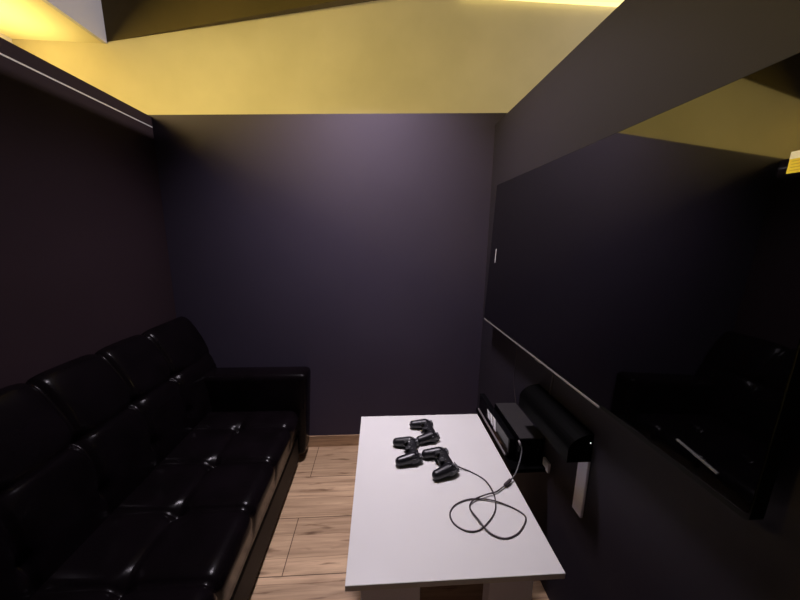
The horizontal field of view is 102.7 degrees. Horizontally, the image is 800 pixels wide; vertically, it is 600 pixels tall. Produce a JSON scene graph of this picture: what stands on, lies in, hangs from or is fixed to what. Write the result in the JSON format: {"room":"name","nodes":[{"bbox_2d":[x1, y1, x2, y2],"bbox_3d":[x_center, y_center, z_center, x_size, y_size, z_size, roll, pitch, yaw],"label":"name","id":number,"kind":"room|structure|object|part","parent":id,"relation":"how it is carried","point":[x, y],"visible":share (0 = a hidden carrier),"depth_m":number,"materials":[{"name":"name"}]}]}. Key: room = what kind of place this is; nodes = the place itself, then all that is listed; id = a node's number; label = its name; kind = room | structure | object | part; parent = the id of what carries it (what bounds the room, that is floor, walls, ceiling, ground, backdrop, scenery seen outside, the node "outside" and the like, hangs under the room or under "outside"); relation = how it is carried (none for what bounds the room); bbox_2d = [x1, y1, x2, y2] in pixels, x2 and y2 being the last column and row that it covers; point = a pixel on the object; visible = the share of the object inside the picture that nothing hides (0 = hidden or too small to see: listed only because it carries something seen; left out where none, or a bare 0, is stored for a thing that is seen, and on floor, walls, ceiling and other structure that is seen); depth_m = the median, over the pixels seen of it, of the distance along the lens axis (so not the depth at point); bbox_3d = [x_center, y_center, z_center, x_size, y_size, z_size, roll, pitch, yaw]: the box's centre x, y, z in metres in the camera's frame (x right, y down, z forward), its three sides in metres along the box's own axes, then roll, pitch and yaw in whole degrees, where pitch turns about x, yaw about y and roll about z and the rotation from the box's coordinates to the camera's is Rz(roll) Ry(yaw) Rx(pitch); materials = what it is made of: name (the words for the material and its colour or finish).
{"room":"gaming room","nodes":[
{"label":"gaming room","id":0,"kind":"room"},
{"bbox_2d":[0,33,12,43],"bbox_3d":[-2.335,0.084,0.272,0.096,2.672,4.000,0,11,-4],"label":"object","id":1,"kind":"structure","parent":0,"point":[3,36],"depth_m":1.94,"materials":[{"name":"paint"}]},
{"bbox_2d":[0,0,101,42],"bbox_3d":[-2.051,-1.241,0.030,0.630,0.028,4.000,0,11,-4],"label":"ceiling","id":2,"kind":"structure","parent":0,"point":[19,19],"depth_m":1.83,"materials":[{"name":"yellow paint"}]},
{"bbox_2d":[42,0,106,43],"bbox_3d":[-1.723,-1.427,0.015,0.024,0.408,4.000,0,11,-4],"label":"ceiling beam","id":3,"kind":"structure","parent":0,"point":[87,14],"depth_m":1.86,"materials":[{"name":"grey paint"}]},
{"bbox_2d":[0,37,175,388],"bbox_3d":[-1.388,0.358,0.243,0.101,2.168,3.716,0,11,-4],"label":"wall","id":4,"kind":"structure","parent":0,"point":[85,264],"depth_m":1.36,"materials":[{"name":"paint"}]},
{"bbox_2d":[0,53,152,127],"bbox_3d":[-1.327,-0.658,0.096,0.002,0.006,3.612,0,11,-4],"label":"trim","id":5,"kind":"structure","parent":4,"relation":"attached to","point":[0,53],"depth_m":1.35,"materials":[{"name":"silver metal"}]},
{"bbox_2d":[12,0,616,114],"bbox_3d":[0.442,-0.531,2.427,6.000,3.120,0.100,0,11,-4],"label":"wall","id":6,"kind":"structure","parent":0,"point":[378,56],"depth_m":2.11,"materials":[{"name":"paint"}]},
{"bbox_2d":[101,0,375,41],"bbox_3d":[-0.982,-1.809,1.985,1.712,0.399,0.090,0,11,-4],"label":"ceiling","id":7,"kind":"structure","parent":6,"relation":"attached to","point":[123,19],"depth_m":1.99,"materials":[{"name":"yellow paint"}]},
{"bbox_2d":[513,0,623,6],"bbox_3d":[1.523,-1.990,2.139,2.280,0.036,0.040,0,11,-4],"label":"light strip","id":8,"kind":"object","parent":6,"relation":"attached to","point":[610,3],"visible":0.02,"depth_m":2.12,"materials":[{"name":"yellow"}]},
{"bbox_2d":[149,113,506,435],"bbox_3d":[0.346,-0.088,2.202,4.220,2.335,0.070,0,11,-4],"label":"wall","id":9,"kind":"structure","parent":0,"point":[350,249],"depth_m":2.07,"materials":[{"name":"paint"}]},
{"bbox_2d":[307,434,359,446],"bbox_3d":[-0.453,1.023,2.328,2.039,0.085,0.009,0,11,-4],"label":"baseboard","id":10,"kind":"structure","parent":9,"relation":"attached to","point":[321,440],"depth_m":2.32,"materials":[{"name":"wood"}]},
{"bbox_2d":[248,446,548,599],"bbox_3d":[0.154,1.434,0.701,6.800,0.080,4.000,0,11,-4],"label":"floor","id":11,"kind":"structure","parent":0,"point":[306,555],"depth_m":1.60,"materials":[{"name":"wood"}]},
{"bbox_2d":[0,316,310,599],"bbox_3d":[-0.962,0.802,1.098,0.852,0.980,2.244,0,11,-4],"label":"tufted sofa","id":12,"kind":"object","parent":11,"relation":"on","point":[138,467],"visible":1,"depth_m":1.29,"materials":[{"name":"leather"}]},
{"bbox_3d":[-1.264,0.637,1.140,0.254,0.680,2.050,0,11,-4],"label":"backrest","id":13,"kind":"part","parent":12,"relation":"part of","materials":[{"name":"leather"}]},
{"bbox_2d":[28,410,298,599],"bbox_3d":[-0.920,0.978,1.142,0.660,0.198,1.878,0,11,-4],"label":"seat cushion","id":14,"kind":"object","parent":12,"relation":"on","point":[190,528],"depth_m":1.26,"materials":[{"name":"leather"}]},
{"bbox_3d":[-0.974,0.744,2.145,0.738,0.580,0.169,0,11,-4],"label":"armrest","id":15,"kind":"part","parent":12,"relation":"part of","materials":[{"name":"leather"}]},
{"bbox_3d":[-0.994,1.162,1.172,0.770,0.173,1.885,0,11,-4],"label":"frame","id":16,"kind":"part","parent":12,"relation":"part of","materials":[{"name":"black leather"}]},
{"bbox_2d":[345,414,564,599],"bbox_3d":[0.133,0.980,1.378,0.635,0.550,0.856,0,11,-4],"label":"table","id":17,"kind":"object","parent":11,"relation":"on","point":[404,539],"visible":0.98,"depth_m":1.09,"materials":[{"name":"white"}]},
{"bbox_3d":[-0.032,1.058,1.023,0.180,0.530,0.050,0,11,-4],"label":"leg","id":18,"kind":"part","parent":17,"relation":"part of","materials":[{"name":"white"}]},
{"bbox_2d":[393,436,422,465],"bbox_3d":[0.032,0.662,1.419,0.119,0.052,0.167,0,11,-6],"label":"game controller","id":19,"kind":"object","parent":17,"relation":"on","point":[411,456],"visible":1,"depth_m":1.39,"materials":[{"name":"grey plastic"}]},
{"bbox_2d":[409,419,439,444],"bbox_3d":[0.119,0.635,1.564,0.119,0.052,0.167,-1,11,-11],"label":"game controller","id":20,"kind":"object","parent":17,"relation":"on","point":[429,434],"visible":0.99,"depth_m":1.53,"materials":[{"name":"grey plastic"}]},
{"bbox_2d":[422,446,458,479],"bbox_3d":[0.169,0.678,1.349,0.119,0.052,0.167,-2,11,-15],"label":"game controller","id":21,"kind":"object","parent":17,"relation":"on","point":[448,468],"visible":1,"depth_m":1.32,"materials":[{"name":"black plastic"}]},
{"bbox_2d":[449,440,526,538],"bbox_3d":[0.342,0.681,1.221,0.282,0.102,0.407,3,11,13],"label":"cable","id":22,"kind":"object","parent":17,"relation":"on","point":[509,480],"visible":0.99,"depth_m":1.16,"materials":[{"name":"grey plastic"}]},
{"bbox_3d":[0.469,0.670,1.302,0.022,0.083,0.177,9,14,36],"label":"cord","id":23,"kind":"part","parent":22,"relation":"part of","materials":[{"name":"grey plastic"}]},
{"bbox_3d":[0.340,1.058,1.048,0.140,0.530,0.050,0,11,-4],"label":"leg","id":24,"kind":"part","parent":17,"relation":"part of","materials":[{"name":"white"}]},
{"bbox_2d":[477,0,799,599],"bbox_3d":[0.747,0.347,0.381,0.100,2.192,3.716,0,11,-4],"label":"wall","id":25,"kind":"structure","parent":0,"point":[647,530],"depth_m":0.89,"materials":[{"name":"paint"}]},
{"bbox_2d":[476,408,550,472],"bbox_3d":[0.536,0.665,1.596,0.160,0.054,0.520,0,11,-4],"label":"wall shelf","id":26,"kind":"object","parent":25,"relation":"attached to","point":[538,466],"visible":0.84,"depth_m":1.38,"materials":[{"name":"black wood"}]},
{"bbox_2d":[478,393,514,456],"bbox_3d":[0.476,0.616,1.615,0.035,0.102,0.420,0,11,-4],"label":"game console","id":27,"kind":"object","parent":26,"relation":"on","point":[504,438],"visible":1,"depth_m":1.55,"materials":[{"name":"black plastic"}]},
{"bbox_3d":[0.475,0.659,1.635,0.035,0.008,0.397,0,11,-4],"label":"trim","id":28,"kind":"part","parent":27,"relation":"part of","materials":[{"name":"grey plastic"}]},
{"bbox_2d":[494,403,544,461],"bbox_3d":[0.559,0.623,1.535,0.112,0.120,0.307,0,11,-4],"label":"game console","id":29,"kind":"object","parent":26,"relation":"on","point":[532,441],"visible":0.88,"depth_m":1.42,"materials":[{"name":"black plastic"}]},
{"bbox_3d":[0.559,0.567,1.523,0.106,0.004,0.298,0,11,-4],"label":"panel","id":30,"kind":"part","parent":29,"relation":"part of","materials":[{"name":"grey plastic"}]},
{"bbox_2d":[514,344,516,402],"bbox_3d":[0.598,0.380,1.642,0.032,0.442,0.113,0,11,-4],"label":"cable","id":31,"kind":"object","parent":25,"relation":"attached to","point":[516,344],"visible":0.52,"depth_m":1.68,"materials":[{"name":"grey plastic"}]},
{"bbox_2d":[519,384,593,517],"bbox_3d":[0.594,0.575,1.285,0.084,0.327,0.382,0,11,-4],"label":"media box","id":32,"kind":"object","parent":25,"relation":"attached to","point":[571,439],"visible":1,"depth_m":1.15,"materials":[{"name":"black plastic"}]},
{"bbox_2d":[484,52,799,519],"bbox_3d":[0.603,-0.128,1.203,0.064,0.799,1.450,0,11,-4],"label":"television","id":33,"kind":"object","parent":25,"relation":"attached to","point":[651,266],"visible":1,"depth_m":0.70,"materials":[{"name":"black"}]},
{"bbox_3d":[0.561,0.216,1.465,0.013,0.006,1.056,0,11,-4],"label":"trim","id":34,"kind":"part","parent":33,"relation":"part of","materials":[{"name":"grey"}]},
{"bbox_2d":[549,372,553,394],"bbox_3d":[0.619,0.319,1.321,0.034,0.221,0.012,-4,12,-22],"label":"power cable","id":35,"kind":"object","parent":33,"relation":"hanging from","point":[552,372],"visible":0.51,"depth_m":1.33,"materials":[{"name":"grey plastic"}]}
]}

